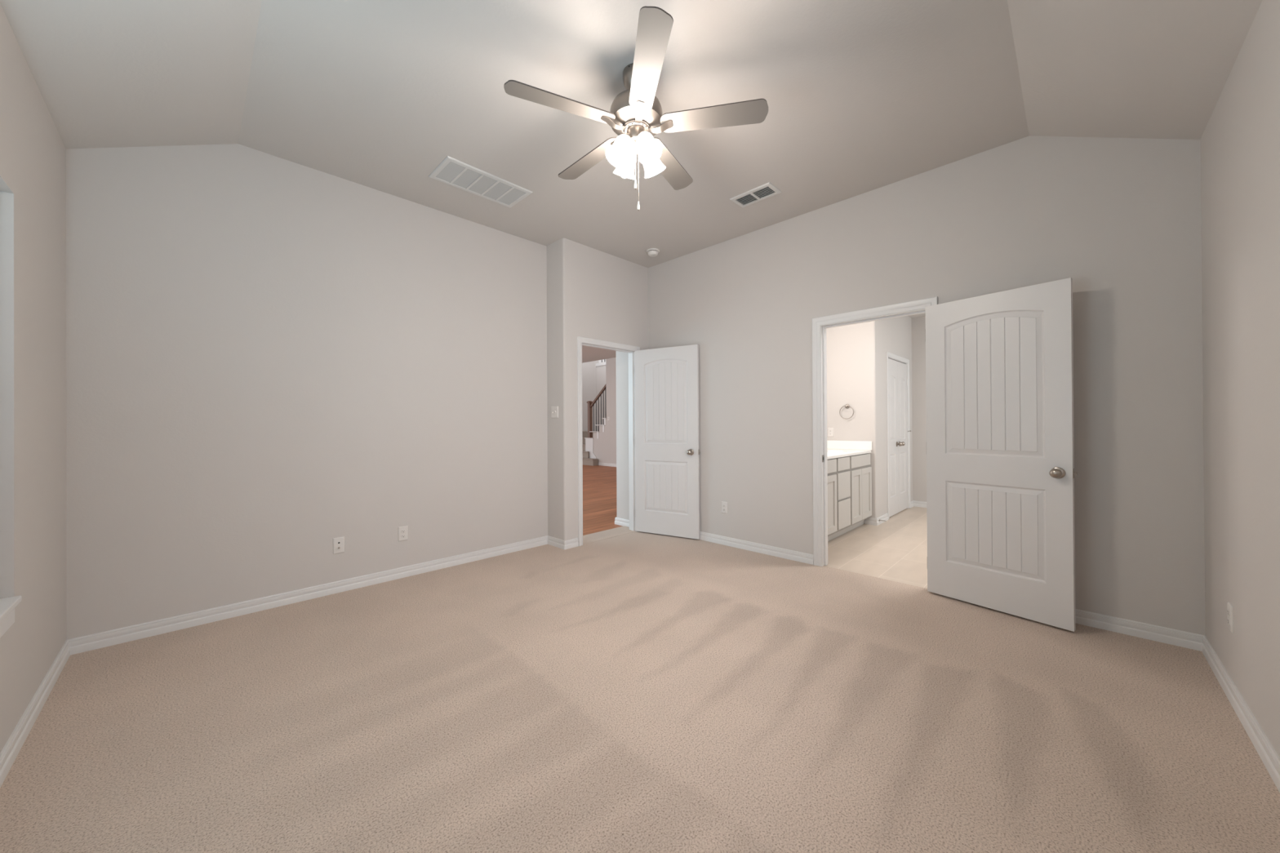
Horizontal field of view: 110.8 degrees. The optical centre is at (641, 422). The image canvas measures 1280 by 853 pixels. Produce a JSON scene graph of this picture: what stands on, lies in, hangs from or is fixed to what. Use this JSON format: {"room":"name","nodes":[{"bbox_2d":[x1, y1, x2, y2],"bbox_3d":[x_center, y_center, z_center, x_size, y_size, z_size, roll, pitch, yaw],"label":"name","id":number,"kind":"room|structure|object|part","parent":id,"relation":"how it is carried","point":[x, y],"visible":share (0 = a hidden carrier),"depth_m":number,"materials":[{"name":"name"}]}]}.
{"room":"empty bedroom","nodes":[
{"label":"empty bedroom","id":0,"kind":"room"},
{"bbox_2d":[0,3,66,752],"bbox_3d":[-1.589,-0.125,0.790,4.343,2.714,0.160,-1,0,44],"label":"wall","id":1,"kind":"structure","parent":0,"point":[33,151],"depth_m":1.83,"materials":[{"name":"grey paint"}]},
{"bbox_2d":[0,595,22,638],"bbox_3d":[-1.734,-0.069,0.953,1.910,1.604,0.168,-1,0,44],"label":"windowsill","id":2,"kind":"structure","parent":1,"relation":"in","point":[7,605],"depth_m":1.58,"materials":[{"name":"paint"}]},
{"bbox_3d":[-1.713,0.661,0.968,1.906,0.024,0.118,-1,0,44],"label":"sill","id":3,"kind":"part","parent":2,"relation":"part of","materials":[{"name":"paint"}]},
{"bbox_2d":[0,640,70,787],"bbox_3d":[-1.520,1.190,0.848,4.343,0.083,0.014,-1,0,44],"label":"baseboard","id":4,"kind":"structure","parent":1,"relation":"attached to","point":[15,741],"depth_m":1.80,"materials":[{"name":"paint"}]},
{"bbox_2d":[66,143,547,639],"bbox_3d":[-2.082,-0.280,3.471,0.115,3.049,3.298,-1,0,44],"label":"wall","id":5,"kind":"structure","parent":0,"point":[271,359],"depth_m":2.98,"materials":[{"name":"grey paint"}]},
{"bbox_2d":[66,535,547,655],"bbox_3d":[-2.012,1.202,3.437,0.014,0.083,3.023,-1,0,44],"label":"baseboard","id":6,"kind":"structure","parent":5,"relation":"attached to","point":[122,635],"depth_m":2.96,"materials":[{"name":"paint"}]},
{"bbox_2d":[333,536,344,554],"bbox_3d":[-2.215,0.901,3.234,0.014,0.116,0.072,-1,0,44],"label":"data jack plate","id":7,"kind":"object","parent":5,"relation":"attached to","point":[338,543],"visible":1,"depth_m":3.23,"materials":[{"name":"plastic"}]},
{"bbox_2d":[398,525,408,541],"bbox_3d":[-1.913,0.892,3.545,0.009,0.116,0.072,-1,0,44],"label":"duplex outlet","id":8,"kind":"object","parent":5,"relation":"attached to","point":[402,531],"visible":1,"depth_m":3.54,"materials":[{"name":"plastic"}]},
{"bbox_2d":[582,360,599,431],"bbox_3d":[-2.160,-1.517,14.608,0.120,5.600,1.840,-1,0,44],"label":"wall","id":9,"kind":"structure","parent":0,"point":[588,369],"depth_m":14.88,"materials":[{"name":"grey paint"}]},
{"bbox_2d":[546,237,648,540],"bbox_3d":[-0.442,-0.285,4.853,0.293,3.049,1.201,-1,0,44],"label":"wall","id":10,"kind":"structure","parent":0,"point":[592,293],"depth_m":4.46,"materials":[{"name":"grey paint"}]},
{"bbox_2d":[551,405,558,417],"bbox_3d":[-0.876,-0.102,4.423,0.117,0.118,0.020,-1,0,44],"label":"light switch","id":11,"kind":"object","parent":10,"relation":"attached to","point":[554,410],"visible":1,"depth_m":4.42,"materials":[{"name":"plastic"}]},
{"bbox_2d":[547,535,564,550],"bbox_3d":[-0.854,1.199,4.409,0.307,0.083,0.014,-1,0,44],"label":"baseboard","id":12,"kind":"structure","parent":10,"relation":"attached to","point":[553,541],"depth_m":4.39,"materials":[{"name":"paint"}]},
{"bbox_2d":[564,537,578,549],"bbox_3d":[-0.696,1.198,4.362,0.014,0.083,0.169,-1,0,44],"label":"baseboard","id":13,"kind":"structure","parent":10,"relation":"attached to","point":[572,543],"depth_m":4.36,"materials":[{"name":"paint"}]},
{"bbox_2d":[577,336,639,546],"bbox_3d":[-0.374,0.188,4.790,0.150,2.103,0.882,-1,0,44],"label":"door frame","id":14,"kind":"structure","parent":10,"relation":"attached to","point":[584,341],"depth_m":4.85,"materials":[{"name":"paint"}]},
{"bbox_2d":[582,530,635,544],"bbox_3d":[-0.352,1.264,4.770,0.068,0.051,0.780,-1,0,44],"label":"threshold","id":15,"kind":"structure","parent":10,"relation":"in","point":[629,531],"depth_m":4.75,"materials":[{"name":"carpet"}]},
{"bbox_2d":[635,344,700,539],"bbox_3d":[0.268,0.206,4.811,0.786,2.034,0.171,0,0,30],"label":"door","id":16,"kind":"structure","parent":10,"relation":"in","point":[667,410],"depth_m":4.79,"materials":[{"name":"paint"}]},
{"bbox_3d":[0.500,0.314,4.613,0.056,0.056,0.058,0,0,30],"label":"knob","id":17,"kind":"part","parent":16,"relation":"part of","materials":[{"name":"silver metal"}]},
{"bbox_2d":[582,345,616,363],"bbox_3d":[-3.152,-1.900,9.429,10.320,0.098,7.945,-1,0,44],"label":"ceiling","id":18,"kind":"structure","parent":0,"point":[588,353],"depth_m":11.98,"materials":[{"name":"grey paint"}]},
{"bbox_2d":[595,364,606,431],"bbox_3d":[-0.419,-0.328,14.108,3.150,3.200,0.120,-1,0,44],"label":"wall","id":19,"kind":"structure","parent":0,"point":[600,370],"depth_m":14.98,"materials":[{"name":"grey paint"}]},
{"bbox_2d":[595,361,605,366],"bbox_3d":[0.128,-1.979,14.646,3.100,0.100,1.700,-1,0,44],"label":"trim","id":20,"kind":"structure","parent":19,"relation":"on","point":[604,362],"depth_m":14.92,"materials":[{"name":"paint"}]},
{"bbox_2d":[582,464,622,535],"bbox_3d":[-1.472,1.300,11.079,10.367,0.054,12.244,-1,0,44],"label":"floor","id":21,"kind":"structure","parent":0,"point":[599,482],"depth_m":7.23,"materials":[{"name":"brown wood"}]},
{"bbox_2d":[582,417,606,466],"bbox_3d":[-1.379,0.580,13.928,1.911,1.405,1.444,-1,0,44],"label":"staircase","id":22,"kind":"structure","parent":21,"relation":"on","point":[589,458],"depth_m":13.38,"materials":[{"name":"paint"}]},
{"bbox_2d":[586,384,606,437],"bbox_3d":[-1.319,-0.343,13.268,0.890,1.627,0.148,-1,0,44],"label":"stair railing","id":23,"kind":"object","parent":22,"relation":"on","point":[590,403],"visible":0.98,"depth_m":13.39,"materials":[{"name":"brown wood"}]},
{"bbox_3d":[-1.583,-0.091,13.527,0.148,1.128,0.148,-1,0,44],"label":"newel post","id":24,"kind":"part","parent":23,"relation":"part of","materials":[{"name":"brown wood"}]},
{"bbox_3d":[-1.278,-0.802,13.226,0.766,0.709,0.068,-1,0,44],"label":"handrail","id":25,"kind":"part","parent":23,"relation":"part of","materials":[{"name":"brown wood"}]},
{"bbox_2d":[593,357,616,463],"bbox_3d":[1.565,-0.549,10.449,8.390,3.606,0.115,-1,0,44],"label":"wall","id":26,"kind":"structure","parent":0,"point":[604,446],"depth_m":12.82,"materials":[{"name":"grey paint"}]},
{"bbox_2d":[598,462,616,466],"bbox_3d":[0.152,1.225,11.748,4.250,0.083,0.014,-1,0,44],"label":"baseboard","id":27,"kind":"structure","parent":26,"relation":"attached to","point":[599,464],"depth_m":12.86,"materials":[{"name":"paint"}]},
{"bbox_2d":[615,351,629,519],"bbox_3d":[0.260,-0.319,5.768,0.342,3.128,1.311,-1,0,44],"label":"wall","id":28,"kind":"structure","parent":0,"point":[622,357],"depth_m":5.33,"materials":[{"name":"grey paint"}]},
{"bbox_2d":[614,517,629,527],"bbox_3d":[-0.202,1.204,5.296,0.352,0.083,0.014,-1,0,44],"label":"baseboard","id":29,"kind":"structure","parent":28,"relation":"attached to","point":[620,522],"depth_m":5.33,"materials":[{"name":"paint"}]},
{"bbox_2d":[0,0,1262,318],"bbox_3d":[1.511,-1.708,3.408,5.323,0.435,8.012,-1,0,44],"label":"ceiling","id":30,"kind":"structure","parent":0,"point":[861,96],"depth_m":2.31,"materials":[{"name":"grey paint"}]},
{"bbox_2d":[428,155,533,207],"bbox_3d":[-1.210,-1.804,3.358,0.348,0.011,0.662,-1,0,44],"label":"ceiling vent","id":31,"kind":"object","parent":30,"relation":"in","point":[452,171],"visible":1,"depth_m":3.32,"materials":[{"name":"metal"}]},
{"bbox_2d":[503,5,768,211],"bbox_3d":[-0.059,-1.458,2.340,1.231,0.724,1.271,-1,0,44],"label":"ceiling fan","id":32,"kind":"object","parent":30,"relation":"hanging from","point":[635,115],"visible":1,"depth_m":2.21,"materials":[{"name":"silver metal"}]},
{"bbox_3d":[-0.385,-1.537,2.130,0.537,0.034,0.131,0,0,-26],"label":"blade","id":33,"kind":"part","parent":32,"relation":"part of","materials":[{"name":"silver metal"}]},
{"bbox_3d":[-0.299,-1.536,2.591,0.537,0.034,0.137,-1,0,44],"label":"blade","id":34,"kind":"part","parent":32,"relation":"part of","materials":[{"name":"silver metal"}]},
{"bbox_3d":[-0.110,-1.386,2.247,0.053,0.117,0.081,-1,0,44],"label":"bulb","id":35,"kind":"part","parent":32,"relation":"part of","materials":[{"name":"white glass"}]},
{"bbox_3d":[-0.116,-1.387,2.244,0.122,0.152,0.139,-1,0,44],"label":"lamp shade","id":36,"kind":"part","parent":32,"relation":"part of","materials":[{"name":"white glass"}]},
{"bbox_3d":[-0.085,-1.387,2.390,0.139,0.152,0.122,-1,0,44],"label":"lamp shade","id":37,"kind":"part","parent":32,"relation":"part of","materials":[{"name":"white glass"}]},
{"bbox_3d":[-0.032,-1.344,2.267,0.002,0.205,0.002,0,0,22],"label":"pull chain","id":38,"kind":"part","parent":32,"relation":"part of","materials":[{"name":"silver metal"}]},
{"bbox_3d":[0.027,-1.387,2.219,0.081,0.117,0.053,-1,0,44],"label":"bulb","id":39,"kind":"part","parent":32,"relation":"part of","materials":[{"name":"white glass"}]},
{"bbox_3d":[0.030,-1.388,2.213,0.139,0.152,0.122,-1,0,44],"label":"lamp shade","id":40,"kind":"part","parent":32,"relation":"part of","materials":[{"name":"white glass"}]},
{"bbox_3d":[0.025,-1.540,1.909,0.131,0.034,0.537,0,0,-8],"label":"blade","id":41,"kind":"part","parent":32,"relation":"part of","materials":[{"name":"silver metal"}]},
{"bbox_3d":[0.061,-1.387,2.359,0.122,0.152,0.139,-1,0,44],"label":"lamp shade","id":42,"kind":"part","parent":32,"relation":"part of","materials":[{"name":"white glass"}]},
{"bbox_3d":[0.055,-1.386,2.356,0.053,0.117,0.081,-1,0,44],"label":"bulb","id":43,"kind":"part","parent":32,"relation":"part of","materials":[{"name":"white glass"}]},
{"bbox_3d":[0.159,-1.538,2.651,0.131,0.034,0.537,0,0,28],"label":"blade","id":44,"kind":"part","parent":32,"relation":"part of","materials":[{"name":"silver metal"}]},
{"bbox_3d":[0.362,-1.541,2.232,0.537,0.034,0.131,0,0,10],"label":"blade","id":45,"kind":"part","parent":32,"relation":"part of","materials":[{"name":"silver metal"}]},
{"bbox_2d":[646,248,659,257],"bbox_3d":[0.120,-1.786,4.669,0.142,0.054,0.142,-1,0,44],"label":"smoke detector","id":46,"kind":"object","parent":30,"relation":"attached to","point":[652,252],"visible":1,"depth_m":4.63,"materials":[{"name":"plastic"}]},
{"bbox_2d":[729,182,782,207],"bbox_3d":[0.911,-1.815,3.544,0.356,0.012,0.200,-1,0,44],"label":"ceiling vent","id":47,"kind":"object","parent":30,"relation":"in","point":[766,190],"visible":1,"depth_m":3.53,"materials":[{"name":"metal"}]},
{"bbox_2d":[0,525,1279,852],"bbox_3d":[-0.037,1.229,2.360,4.343,0.001,4.250,-1,0,44],"label":"floor","id":48,"kind":"structure","parent":0,"point":[636,691],"depth_m":1.78,"materials":[{"name":"carpet"}]},
{"bbox_2d":[826,315,912,518],"bbox_3d":[3.155,-0.145,6.083,0.612,2.751,1.665,-1,0,44],"label":"wall","id":49,"kind":"structure","parent":0,"point":[856,378],"depth_m":5.47,"materials":[{"name":"grey paint"}]},
{"bbox_2d":[827,427,833,436],"bbox_3d":[2.412,0.126,5.640,0.072,0.116,0.009,-1,0,44],"label":"duplex outlet","id":50,"kind":"object","parent":49,"relation":"attached to","point":[830,430],"visible":1,"depth_m":5.64,"materials":[{"name":"plastic"}]},
{"bbox_2d":[839,404,853,419],"bbox_3d":[2.546,-0.133,5.480,0.172,0.188,0.048,-1,0,44],"label":"towel ring","id":51,"kind":"object","parent":49,"relation":"attached to","point":[846,406],"visible":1,"depth_m":5.48,"materials":[{"name":"silver metal"}]},
{"bbox_2d":[864,517,877,525],"bbox_3d":[2.751,1.188,5.306,0.146,0.083,0.014,-1,0,44],"label":"baseboard","id":52,"kind":"structure","parent":49,"relation":"attached to","point":[869,521],"depth_m":5.30,"materials":[{"name":"paint"}]},
{"bbox_2d":[876,513,888,525],"bbox_3d":[2.946,1.187,5.412,0.014,0.083,0.439,-1,0,44],"label":"baseboard","id":53,"kind":"structure","parent":49,"relation":"attached to","point":[885,517],"depth_m":5.40,"materials":[{"name":"paint"}]},
{"bbox_2d":[888,358,902,517],"bbox_3d":[3.299,0.196,5.772,0.103,2.036,0.466,-1,0,44],"label":"door","id":54,"kind":"structure","parent":49,"relation":"in","point":[892,364],"depth_m":5.80,"materials":[{"name":"paint"}]},
{"bbox_2d":[885,351,910,519],"bbox_3d":[3.419,0.168,5.983,0.132,2.121,1.036,-1,0,44],"label":"door frame","id":55,"kind":"structure","parent":49,"relation":"attached to","point":[888,355],"depth_m":6.03,"materials":[{"name":"paint"}]},
{"bbox_2d":[897,361,911,511],"bbox_3d":[3.627,0.196,6.107,0.103,2.036,0.466,-1,0,44],"label":"door","id":56,"kind":"structure","parent":49,"relation":"in","point":[902,381],"depth_m":6.12,"materials":[{"name":"paint"}]},
{"bbox_2d":[910,500,913,508],"bbox_3d":[3.898,1.185,6.383,0.014,0.083,0.200,-1,0,44],"label":"baseboard","id":57,"kind":"structure","parent":49,"relation":"attached to","point":[911,502],"depth_m":6.38,"materials":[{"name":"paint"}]},
{"bbox_2d":[825,506,927,588],"bbox_3d":[3.537,1.249,4.354,3.562,0.054,3.603,-1,0,44],"label":"floor tile","id":58,"kind":"structure","parent":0,"point":[895,549],"depth_m":4.26,"materials":[{"name":"beige tile"}]},
{"bbox_2d":[826,453,871,541],"bbox_3d":[1.918,0.798,4.838,0.570,0.867,1.843,-1,0,44],"label":"vanity cabinet","id":59,"kind":"object","parent":58,"relation":"on","point":[849,477],"visible":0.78,"depth_m":4.77,"materials":[{"name":"paint"}]},
{"bbox_3d":[1.764,0.439,4.291,0.018,0.130,0.627,-1,0,44],"label":"drawer","id":60,"kind":"part","parent":59,"relation":"part of","materials":[{"name":"paint"}]},
{"bbox_3d":[1.878,0.819,4.403,0.018,0.576,0.309,-1,0,44],"label":"cabinet door","id":61,"kind":"part","parent":59,"relation":"part of","materials":[{"name":"paint"}]},
{"bbox_3d":[2.129,0.664,4.660,0.018,0.274,0.346,-1,0,44],"label":"drawer","id":62,"kind":"part","parent":59,"relation":"part of","materials":[{"name":"paint"}]},
{"bbox_3d":[2.125,0.437,4.658,0.018,0.132,0.338,-1,0,44],"label":"drawer","id":63,"kind":"part","parent":59,"relation":"part of","materials":[{"name":"paint"}]},
{"bbox_3d":[2.132,0.963,4.662,0.018,0.288,0.340,-1,0,44],"label":"drawer","id":64,"kind":"part","parent":59,"relation":"part of","materials":[{"name":"paint"}]},
{"bbox_2d":[826,440,871,459],"bbox_3d":[1.916,0.345,4.840,0.573,0.228,1.843,-1,0,44],"label":"countertop","id":65,"kind":"structure","parent":59,"relation":"on","point":[835,449],"depth_m":5.36,"materials":[{"name":"stone"}]},
{"bbox_3d":[2.390,0.821,4.925,0.018,0.582,0.318,-1,0,44],"label":"cabinet door","id":66,"kind":"part","parent":59,"relation":"part of","materials":[{"name":"paint"}]},
{"bbox_3d":[2.491,0.437,5.032,0.018,0.130,0.632,-1,0,44],"label":"drawer","id":67,"kind":"part","parent":59,"relation":"part of","materials":[{"name":"paint"}]},
{"bbox_3d":[2.623,0.821,5.163,0.018,0.582,0.336,-1,0,44],"label":"cabinet door","id":68,"kind":"part","parent":59,"relation":"part of","materials":[{"name":"paint"}]},
{"bbox_2d":[911,315,926,502],"bbox_3d":[5.008,-0.158,5.512,3.065,2.751,0.115,-1,0,44],"label":"wall","id":69,"kind":"structure","parent":0,"point":[918,324],"depth_m":6.40,"materials":[{"name":"grey paint"}]},
{"bbox_2d":[913,500,926,507],"bbox_3d":[5.012,1.176,5.421,2.950,0.083,0.014,-1,0,44],"label":"baseboard","id":70,"kind":"structure","parent":69,"relation":"attached to","point":[916,504],"depth_m":6.38,"materials":[{"name":"paint"}]},
{"bbox_2d":[648,135,1205,635],"bbox_3d":[1.571,-0.299,3.800,4.285,3.049,0.115,-1,0,44],"label":"wall","id":71,"kind":"structure","parent":0,"point":[1120,218],"depth_m":2.83,"materials":[{"name":"grey paint"}]},
{"bbox_2d":[721,501,727,513],"bbox_3d":[0.830,0.857,4.442,0.072,0.116,0.009,-1,0,44],"label":"duplex outlet","id":72,"kind":"object","parent":71,"relation":"attached to","point":[724,504],"visible":1,"depth_m":4.44,"materials":[{"name":"plastic"}]},
{"bbox_2d":[698,531,813,564],"bbox_3d":[0.782,1.190,4.486,1.951,0.083,0.014,-1,0,44],"label":"baseboard","id":73,"kind":"structure","parent":71,"relation":"attached to","point":[800,557],"depth_m":4.16,"materials":[{"name":"paint"}]},
{"bbox_2d":[812,296,937,566],"bbox_3d":[1.846,0.162,3.531,0.914,2.121,0.150,-1,0,44],"label":"door frame","id":74,"kind":"structure","parent":71,"relation":"attached to","point":[820,324],"depth_m":3.77,"materials":[{"name":"paint"}]},
{"bbox_2d":[924,277,1076,631],"bbox_3d":[2.271,0.187,2.858,0.171,2.034,0.786,0,0,-35],"label":"door","id":75,"kind":"structure","parent":71,"relation":"in","point":[1000,442],"depth_m":2.80,"materials":[{"name":"paint"}]},
{"bbox_3d":[2.406,0.296,2.567,0.058,0.056,0.056,0,0,-35],"label":"knob","id":76,"kind":"part","parent":75,"relation":"part of","materials":[{"name":"silver metal"}]},
{"bbox_2d":[1075,608,1204,651],"bbox_3d":[2.558,1.174,2.744,1.175,0.083,0.014,-1,0,44],"label":"baseboard","id":77,"kind":"structure","parent":71,"relation":"attached to","point":[1139,629],"depth_m":2.49,"materials":[{"name":"paint"}]},
{"bbox_2d":[1200,0,1279,757],"bbox_3d":[1.524,-0.142,0.777,0.120,2.714,4.499,-1,0,44],"label":"wall","id":78,"kind":"structure","parent":0,"point":[1240,140],"depth_m":1.75,"materials":[{"name":"grey paint"}]},
{"bbox_2d":[1226,602,1233,633],"bbox_3d":[2.588,0.858,1.945,0.009,0.116,0.072,-1,0,44],"label":"duplex outlet","id":79,"kind":"object","parent":78,"relation":"attached to","point":[1229,607],"visible":1,"depth_m":1.93,"materials":[{"name":"plastic"}]},
{"bbox_2d":[1201,635,1279,792],"bbox_3d":[1.499,1.173,0.835,0.014,0.083,4.224,-1,0,44],"label":"baseboard","id":80,"kind":"structure","parent":78,"relation":"attached to","point":[1265,750],"depth_m":1.75,"materials":[{"name":"paint"}]}
]}

